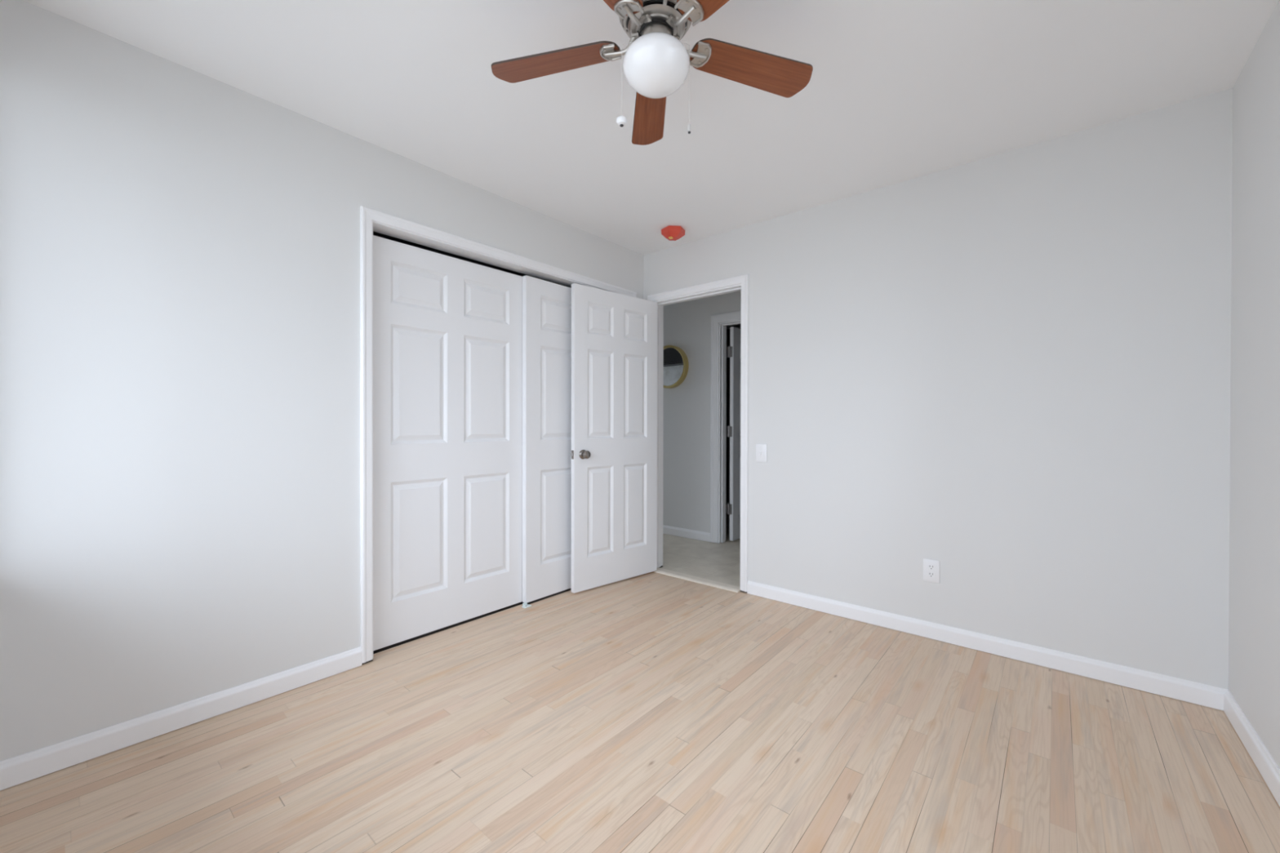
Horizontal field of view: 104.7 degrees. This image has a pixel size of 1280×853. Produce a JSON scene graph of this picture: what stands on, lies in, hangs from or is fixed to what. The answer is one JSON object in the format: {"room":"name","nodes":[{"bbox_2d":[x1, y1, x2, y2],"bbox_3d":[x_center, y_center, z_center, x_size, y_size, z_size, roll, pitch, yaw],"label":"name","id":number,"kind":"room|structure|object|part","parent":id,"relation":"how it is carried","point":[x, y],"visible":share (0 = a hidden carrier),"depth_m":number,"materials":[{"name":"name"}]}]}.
{"room":"empty bedroom","nodes":[
{"label":"empty bedroom","id":0,"kind":"room"},
{"bbox_2d":[0,0,643,761],"bbox_3d":[-1.082,-0.112,2.636,0.115,2.440,3.300,0,0,40],"label":"wall","id":1,"kind":"structure","parent":0,"point":[180,519],"depth_m":1.80,"materials":[{"name":"white paint"}]},
{"bbox_2d":[0,646,361,790],"bbox_3d":[-1.647,1.067,1.874,0.014,0.083,1.098,0,0,40],"label":"baseboard","id":2,"kind":"structure","parent":1,"relation":"attached to","point":[22,768],"depth_m":1.78,"materials":[{"name":"white paint"}]},
{"bbox_2d":[373,235,522,650],"bbox_3d":[-1.031,0.081,2.754,0.035,2.026,0.935,0,0,40],"label":"door","id":3,"kind":"structure","parent":1,"relation":"in","point":[447,331],"depth_m":2.69,"materials":[{"name":"white paint"}]},
{"bbox_2d":[360,205,636,662],"bbox_3d":[-0.705,0.036,3.071,0.132,2.116,1.955,0,0,40],"label":"door frame","id":4,"kind":"structure","parent":1,"relation":"attached to","point":[367,215],"depth_m":2.32,"materials":[{"name":"white paint"}]},
{"bbox_2d":[522,275,571,602],"bbox_3d":[-0.417,0.079,3.421,0.035,2.026,0.935,0,0,40],"label":"door","id":5,"kind":"structure","parent":1,"relation":"in","point":[546,305],"depth_m":3.17,"materials":[{"name":"white paint"}]},
{"bbox_2d":[373,231,571,288],"bbox_3d":[-1.014,-0.115,3.298,0.635,2.540,2.105,0,0,40],"label":"wall","id":6,"kind":"structure","parent":0,"point":[375,233],"depth_m":3.36,"materials":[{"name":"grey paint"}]},
{"bbox_2d":[361,565,746,664],"bbox_3d":[-0.539,1.116,3.041,1.606,0.042,2.218,0,0,40],"label":"subfloor","id":7,"kind":"structure","parent":0,"point":[568,589],"depth_m":2.77,"materials":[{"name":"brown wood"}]},
{"bbox_2d":[0,504,1279,852],"bbox_3d":[0.141,1.130,3.614,5.705,0.050,6.364,0,0,40],"label":"floor","id":8,"kind":"structure","parent":0,"point":[652,712],"depth_m":1.67,"materials":[{"name":"brown wood"}]},
{"bbox_2d":[521,602,531,608],"bbox_3d":[-0.697,1.096,3.033,0.035,0.022,0.052,0,0,40],"label":"guide","id":9,"kind":"object","parent":8,"relation":"on","point":[525,605],"visible":1,"depth_m":3.03,"materials":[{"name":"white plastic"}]},
{"bbox_2d":[653,567,740,592],"bbox_3d":[0.399,1.101,3.570,0.740,0.011,0.098,0,0,40],"label":"threshold","id":10,"kind":"object","parent":8,"relation":"on","point":[685,576],"visible":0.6,"depth_m":3.52,"materials":[{"name":"white wood"}]},
{"bbox_2d":[22,0,1278,329],"bbox_3d":[0.145,-1.385,3.602,5.705,0.100,6.364,0,0,40],"label":"ceiling","id":11,"kind":"structure","parent":0,"point":[896,91],"depth_m":1.92,"materials":[{"name":"white paint"}]},
{"bbox_2d":[491,0,813,145],"bbox_3d":[0.041,-1.086,1.395,1.008,0.474,0.996,0,0,40],"label":"ceiling fan","id":12,"kind":"object","parent":11,"relation":"hanging from","point":[656,64],"visible":1,"depth_m":1.46,"materials":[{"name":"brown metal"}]},
{"bbox_3d":[-0.261,-1.117,1.514,0.418,0.006,0.124,0,12,16],"label":"blade","id":13,"kind":"part","parent":12,"relation":"part of","materials":[{"name":"brown wood"}]},
{"bbox_3d":[-0.053,-0.883,1.429,0.031,0.026,0.031,0,0,40],"label":"pull knob","id":14,"kind":"part","parent":12,"relation":"part of","materials":[{"name":"white plastic"}]},
{"bbox_3d":[-0.131,-1.115,1.161,0.124,0.006,0.418,14,8,33],"label":"blade","id":15,"kind":"part","parent":12,"relation":"part of","materials":[{"name":"brown wood"}]},
{"bbox_3d":[-0.028,-0.998,1.428,0.051,0.227,0.002,0,0,0],"label":"pull chain","id":16,"kind":"part","parent":12,"relation":"part of","materials":[{"name":"white metal"}]},
{"bbox_3d":[0.035,-1.117,1.748,0.124,0.006,0.418,-11,1,-2],"label":"blade","id":17,"kind":"part","parent":12,"relation":"part of","materials":[{"name":"brown wood"}]},
{"bbox_3d":[0.047,-1.034,1.428,0.193,0.128,0.193,0,0,40],"label":"globe","id":18,"kind":"part","parent":12,"relation":"part of","materials":[{"name":"white glass"}]},
{"bbox_3d":[0.120,-0.987,1.429,0.049,0.248,0.002,0,0,0],"label":"pull chain","id":19,"kind":"part","parent":12,"relation":"part of","materials":[{"name":"white metal"}]},
{"bbox_3d":[0.143,-0.863,1.430,0.011,0.024,0.011,0,0,40],"label":"pull knob","id":20,"kind":"part","parent":12,"relation":"part of","materials":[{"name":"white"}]},
{"bbox_3d":[0.246,-1.114,1.175,0.124,0.006,0.418,14,-9,-37],"label":"blade","id":21,"kind":"part","parent":12,"relation":"part of","materials":[{"name":"brown wood"}]},
{"bbox_3d":[0.349,-1.115,1.538,0.418,0.006,0.124,0,-11,-20],"label":"blade","id":22,"kind":"part","parent":12,"relation":"part of","materials":[{"name":"brown wood"}]},
{"bbox_2d":[661,225,684,240],"bbox_3d":[0.225,-1.296,3.347,0.142,0.074,0.164,0,0,25],"label":"smoke detector","id":23,"kind":"object","parent":11,"relation":"attached to","point":[670,233],"visible":1,"depth_m":3.30,"materials":[{"name":"red plastic"}]},
{"bbox_2d":[662,290,741,543],"bbox_3d":[0.519,-0.117,4.291,5.400,2.440,1.064,0,0,40],"label":"wall","id":24,"kind":"structure","parent":0,"point":[686,406],"depth_m":4.85,"materials":[{"name":"white paint"}]},
{"bbox_2d":[663,345,688,388],"bbox_3d":[0.295,-0.601,4.984,0.430,0.430,0.062,0,0,40],"label":"wall mirror","id":25,"kind":"object","parent":24,"relation":"attached to","point":[676,365],"visible":0.65,"depth_m":4.92,"materials":[{"name":"gold metal"}]},
{"bbox_2d":[663,347,683,386],"bbox_3d":[0.299,-0.601,4.988,0.384,0.384,0.038,0,0,40],"label":"mirror glass","id":26,"kind":"object","parent":25,"relation":"attached to","point":[673,357],"depth_m":4.94,"materials":[{"name":"multicoloured"}]},
{"bbox_2d":[662,524,710,542],"bbox_3d":[-0.305,1.051,5.527,2.557,0.083,0.014,0,0,40],"label":"baseboard","id":27,"kind":"structure","parent":24,"relation":"attached to","point":[691,534],"depth_m":4.87,"materials":[{"name":"white paint"}]},
{"bbox_2d":[710,310,741,542],"bbox_3d":[1.064,0.023,4.441,0.920,2.151,0.133,0,0,40],"label":"door frame","id":28,"kind":"structure","parent":24,"relation":"attached to","point":[716,319],"depth_m":4.66,"materials":[{"name":"white paint"}]},
{"bbox_2d":[726,326,741,541],"bbox_3d":[1.093,0.070,4.993,0.065,2.035,0.746,0,0,40],"label":"door","id":29,"kind":"structure","parent":24,"relation":"in","point":[733,508],"depth_m":4.72,"materials":[{"name":"white paint"}]},
{"bbox_2d":[725,327,741,504],"bbox_3d":[1.409,-0.122,5.502,3.300,2.440,1.935,0,0,40],"label":"wall","id":30,"kind":"structure","parent":0,"point":[727,457],"depth_m":6.86,"materials":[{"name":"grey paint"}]},
{"bbox_2d":[643,88,1232,689],"bbox_3d":[0.256,-0.115,3.742,5.705,2.440,0.115,0,0,40],"label":"wall","id":31,"kind":"structure","parent":0,"point":[1011,371],"depth_m":2.38,"materials":[{"name":"white paint"}]},
{"bbox_2d":[647,274,748,591],"bbox_3d":[0.423,0.043,3.591,0.857,2.102,0.132,0,0,40],"label":"door frame","id":32,"kind":"structure","parent":31,"relation":"attached to","point":[743,280],"depth_m":3.38,"materials":[{"name":"white paint"}]},
{"bbox_2d":[570,283,657,593],"bbox_3d":[-0.154,0.077,3.494,0.782,2.030,0.129,0,0,-42],"label":"door","id":33,"kind":"structure","parent":32,"relation":"in","point":[614,453],"depth_m":3.46,"materials":[{"name":"white paint"}]},
{"bbox_3d":[-0.359,0.185,3.260,0.062,0.062,0.058,0,0,-42],"label":"knob","id":34,"kind":"part","parent":33,"relation":"part of","materials":[{"name":"silver metal"}]},
{"bbox_2d":[755,444,767,462],"bbox_3d":[0.786,0.172,3.210,0.078,0.117,0.017,0,0,40],"label":"light switch","id":35,"kind":"object","parent":31,"relation":"attached to","point":[761,449],"visible":1,"depth_m":3.21,"materials":[{"name":"white plastic"}]},
{"bbox_2d":[923,558,939,583],"bbox_3d":[1.529,0.757,2.592,0.076,0.117,0.008,0,0,40],"label":"wall outlet","id":36,"kind":"object","parent":31,"relation":"attached to","point":[931,567],"visible":1,"depth_m":2.59,"materials":[{"name":"white plastic"}]},
{"bbox_2d":[927,571,934,577],"bbox_3d":[1.527,0.777,2.590,0.034,0.027,0.002,0,0,40],"label":"receptacle","id":37,"kind":"object","parent":36,"relation":"attached to","point":[930,574],"depth_m":2.59,"materials":[{"name":"white plastic"}]},
{"bbox_2d":[927,564,934,569],"bbox_3d":[1.527,0.738,2.590,0.034,0.027,0.002,0,0,40],"label":"receptacle","id":38,"kind":"object","parent":36,"relation":"attached to","point":[930,566],"depth_m":2.59,"materials":[{"name":"white plastic"}]},
{"bbox_2d":[746,580,1228,711],"bbox_3d":[1.510,1.069,2.605,2.081,0.083,0.014,0,0,40],"label":"baseboard","id":39,"kind":"structure","parent":31,"relation":"attached to","point":[1211,696],"depth_m":2.36,"materials":[{"name":"white paint"}]},
{"bbox_2d":[1228,0,1279,768],"bbox_3d":[1.292,-0.098,0.635,0.115,2.440,3.300,0,0,40],"label":"wall","id":40,"kind":"structure","parent":0,"point":[1254,605],"depth_m":1.68,"materials":[{"name":"white paint"}]},
{"bbox_2d":[1223,690,1279,806],"bbox_3d":[1.285,1.078,0.735,0.014,0.083,3.136,0,0,40],"label":"baseboard","id":41,"kind":"structure","parent":40,"relation":"attached to","point":[1264,762],"depth_m":1.65,"materials":[{"name":"white paint"}]}
]}

